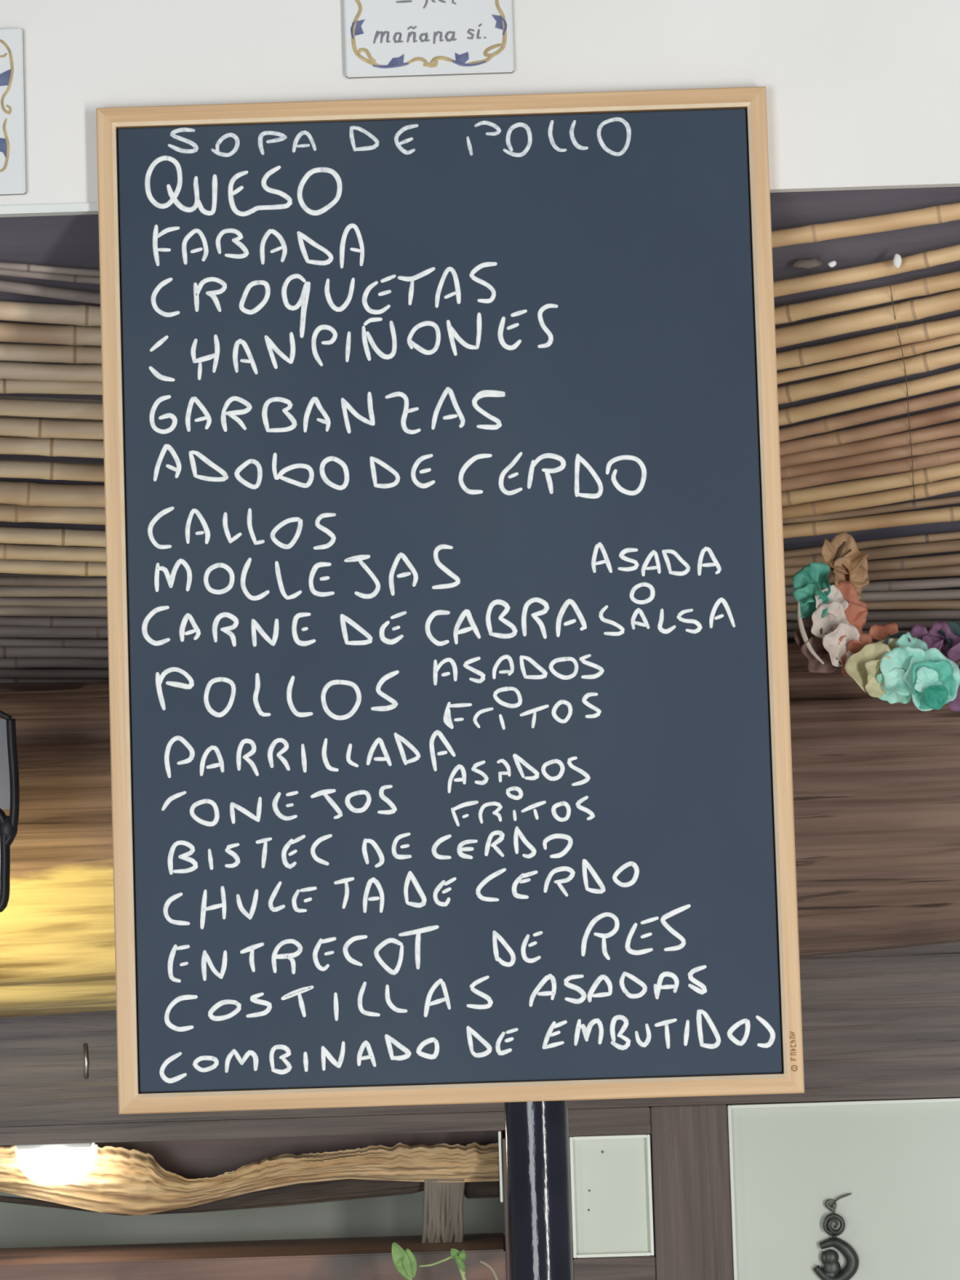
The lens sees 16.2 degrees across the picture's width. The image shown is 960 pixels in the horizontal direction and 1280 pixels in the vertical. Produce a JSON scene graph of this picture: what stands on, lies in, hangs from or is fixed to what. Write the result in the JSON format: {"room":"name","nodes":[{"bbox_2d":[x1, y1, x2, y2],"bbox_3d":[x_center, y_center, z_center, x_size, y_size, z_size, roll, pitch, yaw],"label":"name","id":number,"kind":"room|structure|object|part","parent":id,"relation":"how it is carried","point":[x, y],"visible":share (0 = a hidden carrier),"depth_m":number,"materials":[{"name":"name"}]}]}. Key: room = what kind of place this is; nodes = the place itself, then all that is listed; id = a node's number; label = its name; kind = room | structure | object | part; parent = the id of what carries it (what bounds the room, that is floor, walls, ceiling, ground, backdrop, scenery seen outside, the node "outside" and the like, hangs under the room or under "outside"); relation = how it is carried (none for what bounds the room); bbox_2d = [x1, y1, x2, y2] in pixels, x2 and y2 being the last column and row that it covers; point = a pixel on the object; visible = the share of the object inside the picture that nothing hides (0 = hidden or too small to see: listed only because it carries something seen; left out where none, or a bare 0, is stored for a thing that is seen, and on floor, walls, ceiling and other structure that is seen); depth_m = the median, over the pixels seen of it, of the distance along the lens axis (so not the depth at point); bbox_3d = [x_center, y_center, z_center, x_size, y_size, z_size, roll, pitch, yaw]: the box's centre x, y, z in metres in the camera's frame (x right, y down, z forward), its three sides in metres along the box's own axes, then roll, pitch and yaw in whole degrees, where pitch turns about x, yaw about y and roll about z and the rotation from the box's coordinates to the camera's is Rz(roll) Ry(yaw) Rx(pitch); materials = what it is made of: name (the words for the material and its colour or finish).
{"room":"restaurant","nodes":[
{"label":"restaurant","id":0,"kind":"room"},
{"bbox_2d":[0,1097,939,1278],"bbox_3d":[0.009,1.062,4.172,2.600,2.187,0.060,-2,-5,0],"label":"wall","id":1,"kind":"structure","parent":0,"point":[21,1225],"depth_m":4.17,"materials":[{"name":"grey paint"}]},
{"bbox_2d":[0,0,959,205],"bbox_3d":[-0.051,-0.715,3.067,2.600,0.642,0.014,-2,-5,0],"label":"wall","id":2,"kind":"structure","parent":0,"point":[861,94],"depth_m":3.04,"materials":[{"name":"white paint"}]},
{"bbox_2d":[0,28,26,195],"bbox_3d":[-0.486,-0.474,3.039,0.151,0.151,0.009,-2,-5,0],"label":"ceramic tile","id":3,"kind":"structure","parent":2,"relation":"attached to","point":[12,113],"depth_m":3.04,"materials":[{"name":"ceramic"}]},
{"bbox_2d":[0,202,98,217],"bbox_3d":[-0.819,-0.374,3.043,1.044,0.008,0.017,-2,-5,0],"label":"trim","id":4,"kind":"structure","parent":2,"relation":"attached to","point":[86,208],"depth_m":3.03,"materials":[{"name":"white paint"}]},
{"bbox_2d":[343,0,513,78],"bbox_3d":[-0.047,-0.584,3.045,0.151,0.151,0.009,-2,-5,0],"label":"ceramic tile","id":5,"kind":"structure","parent":2,"relation":"attached to","point":[384,38],"depth_m":3.04,"materials":[{"name":"ceramic"}]},
{"bbox_2d":[96,86,804,1114],"bbox_3d":[-0.030,-0.040,2.995,0.600,0.894,0.022,-2,-5,0],"label":"chalkboard","id":6,"kind":"object","parent":2,"relation":"attached to","point":[451,753],"visible":1,"depth_m":2.99,"materials":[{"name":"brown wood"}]},
{"bbox_3d":[-0.321,-0.030,2.997,0.017,0.894,0.022,-2,-5,0],"label":"frame rail","id":7,"kind":"part","parent":6,"relation":"part of","materials":[{"name":"brown wood"}]},
{"bbox_3d":[-0.044,-0.477,3.030,0.600,0.017,0.022,-2,-5,0],"label":"frame rail","id":8,"kind":"part","parent":6,"relation":"part of","materials":[{"name":"brown wood"}]},
{"bbox_3d":[-0.016,0.398,2.961,0.600,0.017,0.022,-2,-5,0],"label":"frame rail","id":9,"kind":"part","parent":6,"relation":"part of","materials":[{"name":"brown wood"}]},
{"bbox_3d":[0.261,-0.049,2.994,0.017,0.894,0.022,-2,-5,0],"label":"frame rail","id":10,"kind":"part","parent":6,"relation":"part of","materials":[{"name":"brown wood"}]},
{"bbox_2d":[0,186,959,668],"bbox_3d":[-0.033,-0.188,3.453,2.600,0.393,0.836,-2,-5,0],"label":"wall","id":11,"kind":"structure","parent":0,"point":[57,241],"depth_m":3.14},
{"bbox_2d":[0,710,19,912],"bbox_3d":[-0.508,0.043,3.333,0.111,0.542,0.074,-2,-5,0],"label":"wall lantern","id":12,"kind":"object","parent":11,"relation":"hanging from","point":[9,770],"visible":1,"depth_m":3.29,"materials":[{"name":"black metal"}]},
{"bbox_3d":[-0.505,0.123,3.296,0.095,0.089,0.002,-2,-5,0],"label":"pane","id":13,"kind":"part","parent":12,"relation":"part of","materials":[{"name":"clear glass"}]},
{"bbox_3d":[-0.504,0.212,3.289,0.093,0.113,0.010,-2,-5,0],"label":"lantern frame","id":14,"kind":"part","parent":12,"relation":"part of","materials":[{"name":"black metal"}]},
{"bbox_2d":[0,262,106,576],"bbox_3d":[-0.420,-0.212,3.343,0.736,0.280,0.531,-1,-5,-8],"label":"bamboo poles","id":15,"kind":"object","parent":11,"relation":"on","point":[20,501],"visible":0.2,"depth_m":3.33,"materials":[{"name":"beige wood"}]},
{"bbox_2d":[0,576,108,683],"bbox_3d":[-0.477,-0.005,3.712,0.786,0.133,0.225,-1,-5,-4],"label":"bamboo poles","id":16,"kind":"object","parent":11,"relation":"on","point":[35,632],"visible":0.25,"depth_m":3.70,"materials":[{"name":"brown wood"}]},
{"bbox_2d":[771,202,959,538],"bbox_3d":[0.299,-0.251,3.325,0.787,0.283,0.520,-3,-5,10],"label":"bamboo poles","id":17,"kind":"object","parent":11,"relation":"on","point":[923,456],"visible":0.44,"depth_m":3.32,"materials":[{"name":"brown wood"}]},
{"bbox_2d":[783,531,959,638],"bbox_3d":[0.376,-0.061,3.638,0.843,0.124,0.259,-2,-5,-3],"label":"bamboo poles","id":18,"kind":"object","parent":11,"relation":"on","point":[894,601],"visible":0.17,"depth_m":3.66,"materials":[{"name":"beige wood"}]},
{"bbox_2d":[792,532,959,711],"bbox_3d":[0.420,-0.021,3.286,0.229,0.186,0.120,-2,-5,8],"label":"garland","id":19,"kind":"object","parent":11,"relation":"hanging from","point":[922,665],"visible":1,"depth_m":3.29,"materials":[{"name":"multicoloured fabric"}]},
{"bbox_3d":[0.428,-0.031,3.306,0.198,0.145,0.076,-2,-5,0],"label":"cord","id":20,"kind":"part","parent":19,"relation":"part of","materials":[{"name":"brown fabric"}]},
{"bbox_3d":[0.024,1.932,0.973,2.600,0.050,6.300,-2,-5,0],"label":"floor","id":21,"kind":"structure","parent":0,"visible":0},
{"bbox_2d":[502,1129,509,1279],"bbox_3d":[0.088,1.349,3.859,0.075,1.561,0.198,-2,-5,0],"label":"timber post","id":22,"kind":"object","parent":21,"relation":"on","point":[503,1131],"visible":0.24,"depth_m":3.82,"materials":[{"name":"brown wood"}]},
{"bbox_2d":[0,1232,506,1279],"bbox_3d":[-0.609,0.796,3.906,1.282,0.160,0.200,-2,-5,0],"label":"sill","id":23,"kind":"structure","parent":22,"relation":"attached to","point":[362,1258],"depth_m":3.81,"materials":[{"name":"brown wood"}]},
{"bbox_2d":[0,1142,499,1243],"bbox_3d":[-0.444,0.650,3.910,0.936,0.140,0.067,-2,-5,0],"label":"wooden beam","id":24,"kind":"structure","parent":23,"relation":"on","point":[122,1181],"depth_m":3.90,"materials":[{"name":"brown wood"}]},
{"bbox_2d":[0,1106,650,1146],"bbox_3d":[-0.532,0.575,3.923,1.451,0.030,0.199,-2,-5,0],"label":"board","id":25,"kind":"object","parent":22,"relation":"on","point":[624,1120],"visible":0.67,"depth_m":3.82,"materials":[{"name":"brown wood"}]},
{"bbox_2d":[15,1142,97,1185],"bbox_3d":[-0.483,0.598,3.852,0.094,0.048,0.052,-2,-5,0],"label":"dome light","id":26,"kind":"object","parent":25,"relation":"attached to","point":[55,1164],"visible":0.99,"depth_m":3.83,"materials":[{"name":"beige glass"}]},
{"bbox_3d":[-0.484,0.576,3.854,0.084,0.005,0.048,-2,-5,0],"label":"plate","id":27,"kind":"part","parent":26,"relation":"part of","materials":[{"name":"white paint"}]},
{"bbox_2d":[1,1130,502,1178],"bbox_3d":[-0.615,0.619,3.980,1.282,0.061,0.020,-2,-5,0],"label":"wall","id":28,"kind":"structure","parent":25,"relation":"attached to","point":[188,1158],"depth_m":3.97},
{"bbox_2d":[0,942,959,1126],"bbox_3d":[-0.012,0.423,3.931,2.500,0.239,0.200,-2,-5,0],"label":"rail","id":29,"kind":"object","parent":25,"relation":"on","point":[880,1024],"visible":0.25,"depth_m":3.83,"materials":[{"name":"brown wood"}]},
{"bbox_2d":[83,1043,88,1079],"bbox_3d":[-0.447,0.477,3.829,0.005,0.040,0.010,-1,-5,-7],"label":"pin","id":30,"kind":"object","parent":29,"relation":"attached to","point":[85,1046],"visible":1,"depth_m":3.82,"materials":[{"name":"silver metal"}]},
{"bbox_2d":[0,639,959,1017],"bbox_3d":[-0.063,0.212,3.671,1.871,0.399,0.383,-2,-5,0],"label":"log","id":31,"kind":"object","parent":29,"relation":"attached to","point":[876,782],"visible":0.29,"depth_m":3.52,"materials":[{"name":"brown wood"}]},
{"bbox_2d":[497,1130,502,1202],"bbox_3d":[0.023,0.597,3.826,0.003,0.080,0.006,-2,-5,0],"label":"bead","id":32,"kind":"object","parent":22,"relation":"attached to","point":[499,1131],"visible":1,"depth_m":3.82,"materials":[{"name":"white"}]},
{"bbox_2d":[572,1241,655,1279],"bbox_3d":[0.155,0.805,3.902,0.093,0.200,0.197,-2,-5,0],"label":"board","id":33,"kind":"object","parent":22,"relation":"attached to","point":[618,1268],"visible":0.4,"depth_m":3.81,"materials":[{"name":"brown wood"}]},
{"bbox_2d":[568,1133,653,1257],"bbox_3d":[0.149,0.630,3.830,0.091,0.136,0.027,-2,-5,0],"label":"wall panel","id":34,"kind":"object","parent":33,"relation":"on","point":[612,1214],"visible":1,"depth_m":3.83,"materials":[{"name":"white paint"}]},
{"bbox_3d":[-0.607,0.896,3.687,1.282,0.025,0.219,-2,-5,0],"label":"trim","id":35,"kind":"structure","parent":22,"relation":"attached to","visible":0},
{"bbox_2d":[391,1242,498,1279],"bbox_3d":[-0.041,0.763,3.700,0.108,0.207,0.094,-5,-6,37],"label":"potted plant","id":36,"kind":"object","parent":35,"relation":"on","point":[405,1262],"visible":1,"depth_m":3.70,"materials":[{"name":"green plant"}]},
{"bbox_3d":[-0.041,0.734,3.706,0.053,0.114,0.004,-2,-5,0],"label":"stem","id":37,"kind":"part","parent":36,"relation":"part of","materials":[{"name":"green plant"}]},
{"bbox_3d":[-0.031,0.732,3.706,0.040,0.119,0.007,-2,-5,0],"label":"stem","id":38,"kind":"part","parent":36,"relation":"part of","materials":[{"name":"green plant"}]},
{"bbox_3d":[-0.010,0.737,3.706,0.078,0.110,0.006,-2,-5,0],"label":"stem","id":39,"kind":"part","parent":36,"relation":"part of","materials":[{"name":"green plant"}]},
{"bbox_2d":[503,1100,573,1279],"bbox_3d":[0.063,0.829,2.967,0.057,2.458,0.057,-2,-5,0],"label":"round column","id":40,"kind":"structure","parent":21,"relation":"on","point":[539,1205],"depth_m":2.97,"materials":[{"name":"black metal"}]},
{"bbox_2d":[648,1104,733,1279],"bbox_3d":[0.262,1.328,3.859,0.086,1.592,0.199,-2,-5,0],"label":"timber post","id":41,"kind":"object","parent":21,"relation":"on","point":[690,1153],"visible":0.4,"depth_m":3.81,"materials":[{"name":"brown wood"}]},
{"bbox_2d":[726,1097,959,1279],"bbox_3d":[0.746,0.839,3.810,0.910,0.652,0.027,-2,-5,0],"label":"wall panel","id":42,"kind":"object","parent":41,"relation":"attached to","point":[898,1160],"visible":1,"depth_m":3.83,"materials":[{"name":"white paint"}]},
{"bbox_2d":[813,1192,858,1279],"bbox_3d":[0.401,0.678,3.814,0.052,0.103,0.014,-2,-5,0],"label":"wall ornament","id":43,"kind":"object","parent":42,"relation":"hanging from","point":[833,1224],"visible":1,"depth_m":3.81,"materials":[{"name":"grey metal"}]},
{"bbox_2d":[820,1249,840,1277],"bbox_3d":[0.396,0.706,3.812,0.022,0.035,0.010,-2,-5,0],"label":"pendant","id":44,"kind":"object","parent":43,"relation":"attached to","point":[829,1258],"depth_m":3.81,"materials":[{"name":"grey metal"}]}
]}

